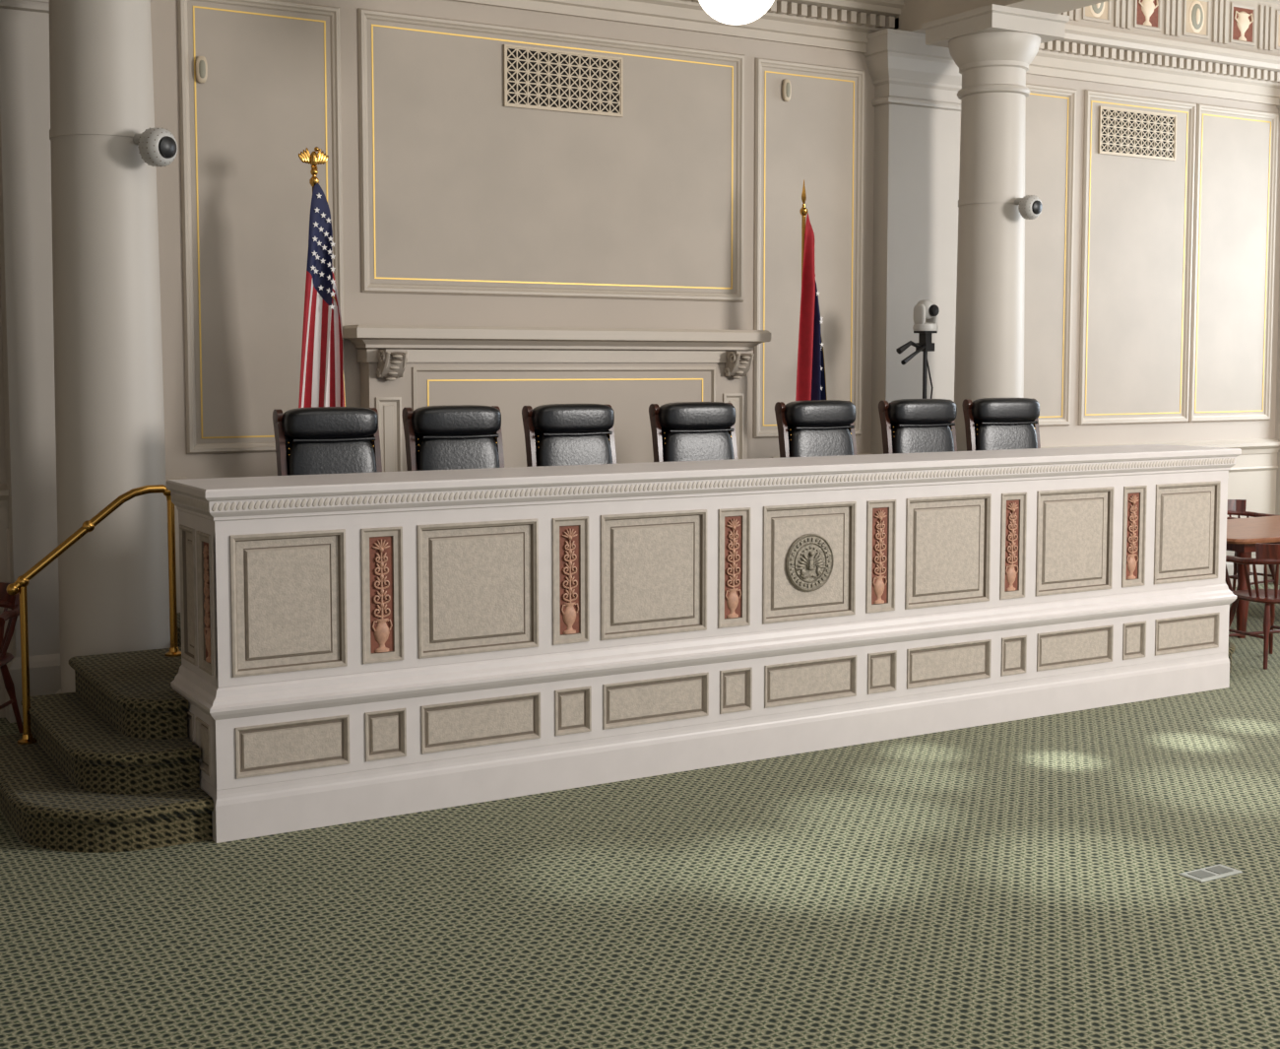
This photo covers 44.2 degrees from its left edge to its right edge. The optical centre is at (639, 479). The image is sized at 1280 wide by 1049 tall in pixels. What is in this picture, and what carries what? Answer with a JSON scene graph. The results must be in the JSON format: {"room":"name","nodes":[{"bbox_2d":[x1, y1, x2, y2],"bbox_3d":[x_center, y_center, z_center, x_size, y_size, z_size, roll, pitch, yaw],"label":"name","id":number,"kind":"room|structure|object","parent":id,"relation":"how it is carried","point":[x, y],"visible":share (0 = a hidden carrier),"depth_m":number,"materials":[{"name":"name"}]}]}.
{"room":"courtroom","nodes":[
{"label":"courtroom","id":0,"kind":"room"},
{"bbox_2d":[0,582,1279,1048],"bbox_3d":[3.313,1.683,5.129,17.200,0.100,14.200,-2,5,-30],"label":"floor","id":1,"kind":"structure","parent":0,"point":[1015,883],"depth_m":5.82,"materials":[{"name":"carpet"}]},
{"bbox_2d":[0,581,23,732],"bbox_3d":[-3.565,0.987,8.323,0.610,0.833,0.533,0,4,-2],"label":"wooden armchair","id":2,"kind":"object","parent":1,"relation":"on","point":[7,601],"visible":0.89,"depth_m":8.43,"materials":[{"name":"red wood"}]},
{"bbox_2d":[48,0,170,693],"bbox_3d":[-2.808,-0.838,8.312,0.780,4.469,0.780,-2,5,-30],"label":"column","id":3,"kind":"structure","parent":1,"relation":"on","point":[113,580],"depth_m":8.11,"materials":[{"name":"paint"}]},
{"bbox_2d":[49,125,144,139],"bbox_3d":[-2.808,-1.791,8.243,0.531,0.044,0.531,-2,5,-30],"label":"band","id":4,"kind":"object","parent":3,"relation":"attached to","point":[75,129],"visible":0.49,"depth_m":8.01,"materials":[{"name":"paint"}]},
{"bbox_2d":[132,128,178,166],"bbox_3d":[-2.482,-1.697,8.050,0.243,0.201,0.196,3,5,31],"label":"security camera","id":5,"kind":"object","parent":4,"relation":"attached to","point":[158,147],"visible":1,"depth_m":7.97,"materials":[{"name":"grey plastic"}]},
{"bbox_2d":[0,612,1235,852],"bbox_3d":[0.154,1.053,9.402,7.650,0.540,2.830,-2,5,-30],"label":"carpeted steps","id":6,"kind":"structure","parent":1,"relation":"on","point":[112,765],"depth_m":6.80,"materials":[{"name":"carpet"}]},
{"bbox_2d":[6,484,181,744],"bbox_3d":[-2.673,0.648,7.755,0.830,1.226,0.090,-2,5,-30],"label":"brass handrail","id":7,"kind":"object","parent":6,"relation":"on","point":[20,585],"visible":0.88,"depth_m":7.67,"materials":[{"name":"brown metal"}]},
{"bbox_2d":[298,146,345,407],"bbox_3d":[-1.893,-0.577,9.279,0.332,2.728,0.300,-2,5,-30],"label":"flag","id":8,"kind":"object","parent":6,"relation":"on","point":[322,382],"visible":0.8,"depth_m":9.20,"materials":[{"name":"fabric"},{"name":"brass"}]},
{"bbox_2d":[272,406,382,475],"bbox_3d":[-1.494,0.260,7.981,0.631,1.247,0.578,-3,5,-33],"label":"chair","id":9,"kind":"object","parent":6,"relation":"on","point":[314,440],"visible":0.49,"depth_m":8.02,"materials":[{"name":"black leather"}]},
{"bbox_2d":[401,404,504,470],"bbox_3d":[-0.890,0.234,8.335,0.631,1.247,0.578,-3,5,-32],"label":"chair","id":10,"kind":"object","parent":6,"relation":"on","point":[453,436],"visible":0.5,"depth_m":8.37,"materials":[{"name":"black leather"}]},
{"bbox_2d":[521,403,616,466],"bbox_3d":[-0.279,0.208,8.694,0.631,1.247,0.578,-3,5,-33],"label":"chair","id":11,"kind":"object","parent":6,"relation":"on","point":[555,434],"visible":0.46,"depth_m":8.72,"materials":[{"name":"black leather"}]},
{"bbox_2d":[648,401,737,461],"bbox_3d":[0.424,0.178,9.107,0.631,1.247,0.578,-2,5,-30],"label":"chair","id":12,"kind":"object","parent":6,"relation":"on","point":[680,430],"visible":0.41,"depth_m":9.14,"materials":[{"name":"black leather"}]},
{"bbox_2d":[795,179,827,400],"bbox_3d":[1.142,-0.717,11.061,0.301,2.750,0.300,-2,5,-30],"label":"state flag","id":13,"kind":"object","parent":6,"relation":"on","point":[810,371],"visible":0.73,"depth_m":10.97,"materials":[{"name":"fabric"},{"name":"brass"}]},
{"bbox_2d":[774,399,856,457],"bbox_3d":[1.195,0.145,9.560,0.631,1.247,0.578,-2,5,-30],"label":"chair","id":14,"kind":"object","parent":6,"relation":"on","point":[808,427],"visible":0.39,"depth_m":9.59,"materials":[{"name":"black leather"}]},
{"bbox_2d":[878,398,957,453],"bbox_3d":[1.885,0.116,9.966,0.631,1.247,0.578,-2,5,-28],"label":"chair","id":15,"kind":"object","parent":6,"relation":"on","point":[908,425],"visible":0.42,"depth_m":10.00,"materials":[{"name":"black leather"}]},
{"bbox_2d":[896,299,939,398],"bbox_3d":[1.973,-0.327,11.314,0.477,1.924,0.542,-1,4,-12],"label":"camera tripod","id":16,"kind":"object","parent":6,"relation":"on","point":[926,311],"visible":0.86,"depth_m":11.22,"materials":[{"name":"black plastic"}]},
{"bbox_2d":[961,397,1040,450],"bbox_3d":[2.490,0.090,10.321,0.631,1.247,0.578,-2,4,-22],"label":"chair","id":17,"kind":"object","parent":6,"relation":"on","point":[991,423],"visible":0.43,"depth_m":10.37,"materials":[{"name":"black leather"}]},
{"bbox_2d":[166,444,1241,842],"bbox_3d":[0.794,0.648,8.423,6.374,1.490,0.652,-2,5,-30],"label":"bench","id":18,"kind":"object","parent":1,"relation":"on","point":[355,646],"visible":1,"depth_m":7.68,"materials":[{"name":"white paint"}]},
{"bbox_2d":[921,3,1069,450],"bbox_3d":[2.542,-1.066,11.456,0.730,4.469,0.730,-2,5,-30],"label":"column","id":19,"kind":"structure","parent":1,"relation":"on","point":[992,46],"depth_m":11.20,"materials":[{"name":"paint"}]},
{"bbox_2d":[958,195,1021,207],"bbox_3d":[2.542,-1.999,11.388,0.482,0.044,0.482,-2,5,-30],"label":"band","id":20,"kind":"object","parent":19,"relation":"attached to","point":[995,199],"visible":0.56,"depth_m":11.17,"materials":[{"name":"paint"}]},
{"bbox_2d":[1014,194,1042,219],"bbox_3d":[2.736,-1.919,11.112,0.170,0.175,0.211,-3,5,-34],"label":"security camera","id":21,"kind":"object","parent":20,"relation":"attached to","point":[1030,207],"visible":1,"depth_m":11.04,"materials":[{"name":"grey plastic"}]},
{"bbox_2d":[1178,863,1242,882],"bbox_3d":[2.252,1.550,6.214,0.240,0.009,0.110,-2,5,-30],"label":"outlet box","id":22,"kind":"object","parent":1,"relation":"on","point":[1207,873],"visible":1,"depth_m":6.20,"materials":[{"name":"silver metal"}]},
{"bbox_2d":[1226,499,1276,590],"bbox_3d":[5.154,0.607,13.566,0.610,0.833,0.533,-3,5,-36],"label":"wooden armchair","id":23,"kind":"object","parent":1,"relation":"on","point":[1238,507],"visible":0.23,"depth_m":13.76,"materials":[{"name":"red wood"}]},
{"bbox_2d":[1225,542,1279,669],"bbox_3d":[4.269,0.821,10.619,0.610,0.833,0.533,-2,4,-21],"label":"wooden armchair","id":24,"kind":"object","parent":1,"relation":"on","point":[1265,553],"visible":0.87,"depth_m":10.45,"materials":[{"name":"red wood"}]},
{"bbox_2d":[1225,514,1279,638],"bbox_3d":[5.268,0.720,12.497,2.900,0.757,1.100,-2,5,-30],"label":"conference table","id":25,"kind":"object","parent":1,"relation":"on","point":[1243,534],"visible":0.4,"depth_m":11.58,"materials":[{"name":"brown wood"}]},
{"bbox_2d":[0,0,1279,483],"bbox_3d":[-0.240,-1.545,10.942,17.200,5.500,0.200,-2,5,-30],"label":"wall","id":26,"kind":"structure","parent":0,"point":[359,308],"depth_m":10.58,"materials":[{"name":"paint"}]},
{"bbox_2d":[0,0,61,722],"bbox_3d":[-3.226,-0.883,8.941,0.940,4.469,0.290,-2,5,-30],"label":"pilaster","id":27,"kind":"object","parent":26,"relation":"attached to","point":[26,221],"depth_m":8.81,"materials":[{"name":"paint"}]},
{"bbox_2d":[195,56,207,82],"bbox_3d":[-2.599,-2.432,9.341,0.070,0.160,0.042,-2,5,-30],"label":"wall speaker","id":28,"kind":"object","parent":26,"relation":"attached to","point":[201,61],"visible":1,"depth_m":9.33,"materials":[{"name":"beige plastic"}]},
{"bbox_2d":[342,324,770,471],"bbox_3d":[-0.454,-0.164,10.596,3.100,1.705,0.343,-2,5,-30],"label":"fireplace mantel","id":29,"kind":"object","parent":26,"relation":"attached to","point":[629,370],"visible":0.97,"depth_m":10.44,"materials":[{"name":"paint"}]},
{"bbox_2d":[503,44,623,117],"bbox_3d":[-0.507,-2.671,10.569,0.895,0.400,0.016,-2,5,-30],"label":"air vent","id":30,"kind":"object","parent":26,"relation":"in","point":[534,78],"visible":1,"depth_m":10.56,"materials":[{"name":"beige metal"}]},
{"bbox_2d":[0,561,1272,717],"bbox_3d":[-0.166,1.087,11.007,17.200,0.240,0.030,-2,5,-30],"label":"baseboard","id":31,"kind":"structure","parent":26,"relation":"attached to","point":[1230,565],"depth_m":14.22,"materials":[{"name":"paint"}]},
{"bbox_2d":[0,438,1279,675],"bbox_3d":[-0.167,0.543,10.970,17.200,1.330,0.085,-2,5,-30],"label":"trim","id":32,"kind":"structure","parent":26,"relation":"attached to","point":[1252,478],"depth_m":14.23,"materials":[{"name":"paint"}]},
{"bbox_2d":[177,0,1279,453],"bbox_3d":[-0.311,-1.652,10.758,14.100,2.800,0.030,-2,5,-30],"label":"wall panel","id":33,"kind":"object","parent":26,"relation":"attached to","point":[465,191],"depth_m":10.95,"materials":[{"name":"paint"}]},
{"bbox_2d":[782,78,791,101],"bbox_3d":[1.072,-2.838,11.480,0.070,0.160,0.042,-2,5,-30],"label":"wall speaker","id":34,"kind":"object","parent":26,"relation":"attached to","point":[787,87],"visible":1,"depth_m":11.46,"materials":[{"name":"beige plastic"}]},
{"bbox_2d":[449,0,1279,105],"bbox_3d":[-0.113,-3.674,10.571,17.200,1.120,0.300,-2,5,-30],"label":"trim","id":35,"kind":"structure","parent":26,"relation":"attached to","point":[1088,50],"depth_m":12.79,"materials":[{"name":"paint"}]},
{"bbox_2d":[863,28,961,453],"bbox_3d":[2.151,-1.112,12.100,0.940,4.469,0.290,-2,5,-30],"label":"pilaster","id":36,"kind":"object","parent":26,"relation":"attached to","point":[917,104],"depth_m":11.97,"materials":[{"name":"paint"}]},
{"bbox_2d":[894,0,1109,33],"bbox_3d":[5.638,-3.429,6.015,0.720,1.030,14.000,-2,5,-30],"label":"trim","id":37,"kind":"structure","parent":26,"relation":"attached to","point":[914,13],"depth_m":11.29,"materials":[{"name":"paint"}]},
{"bbox_2d":[1098,106,1176,160],"bbox_3d":[4.221,-2.928,13.343,0.920,0.390,0.016,-2,5,-30],"label":"air vent","id":38,"kind":"object","parent":26,"relation":"in","point":[1124,132],"visible":1,"depth_m":13.34,"materials":[{"name":"beige metal"}]},
{"bbox_2d":[1061,0,1279,51],"bbox_3d":[-0.027,-3.775,10.724,16.750,0.380,0.060,-2,5,-30],"label":"trim","id":39,"kind":"structure","parent":26,"relation":"attached to","point":[1147,14],"depth_m":13.53,"materials":[{"name":"paint"}]},
{"bbox_2d":[1272,98,1279,583],"bbox_3d":[6.218,-1.286,14.489,0.940,4.469,0.290,-2,5,-30],"label":"trim","id":40,"kind":"structure","parent":26,"relation":"attached to","point":[1277,409],"depth_m":14.46,"materials":[{"name":"paint"}]},
{"bbox_3d":[3.313,-3.927,4.722,17.200,0.150,14.200,-2,5,-30],"label":"ceiling","id":41,"kind":"structure","parent":0,"visible":0},
{"bbox_2d":[698,0,773,24],"bbox_3d":[0.520,-3.286,8.436,0.450,1.665,0.450,-2,5,-30],"label":"globe pendant lamp","id":42,"kind":"object","parent":41,"relation":"hanging from","point":[729,12],"visible":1,"depth_m":8.39,"materials":[{"name":"white glass"}]}
]}

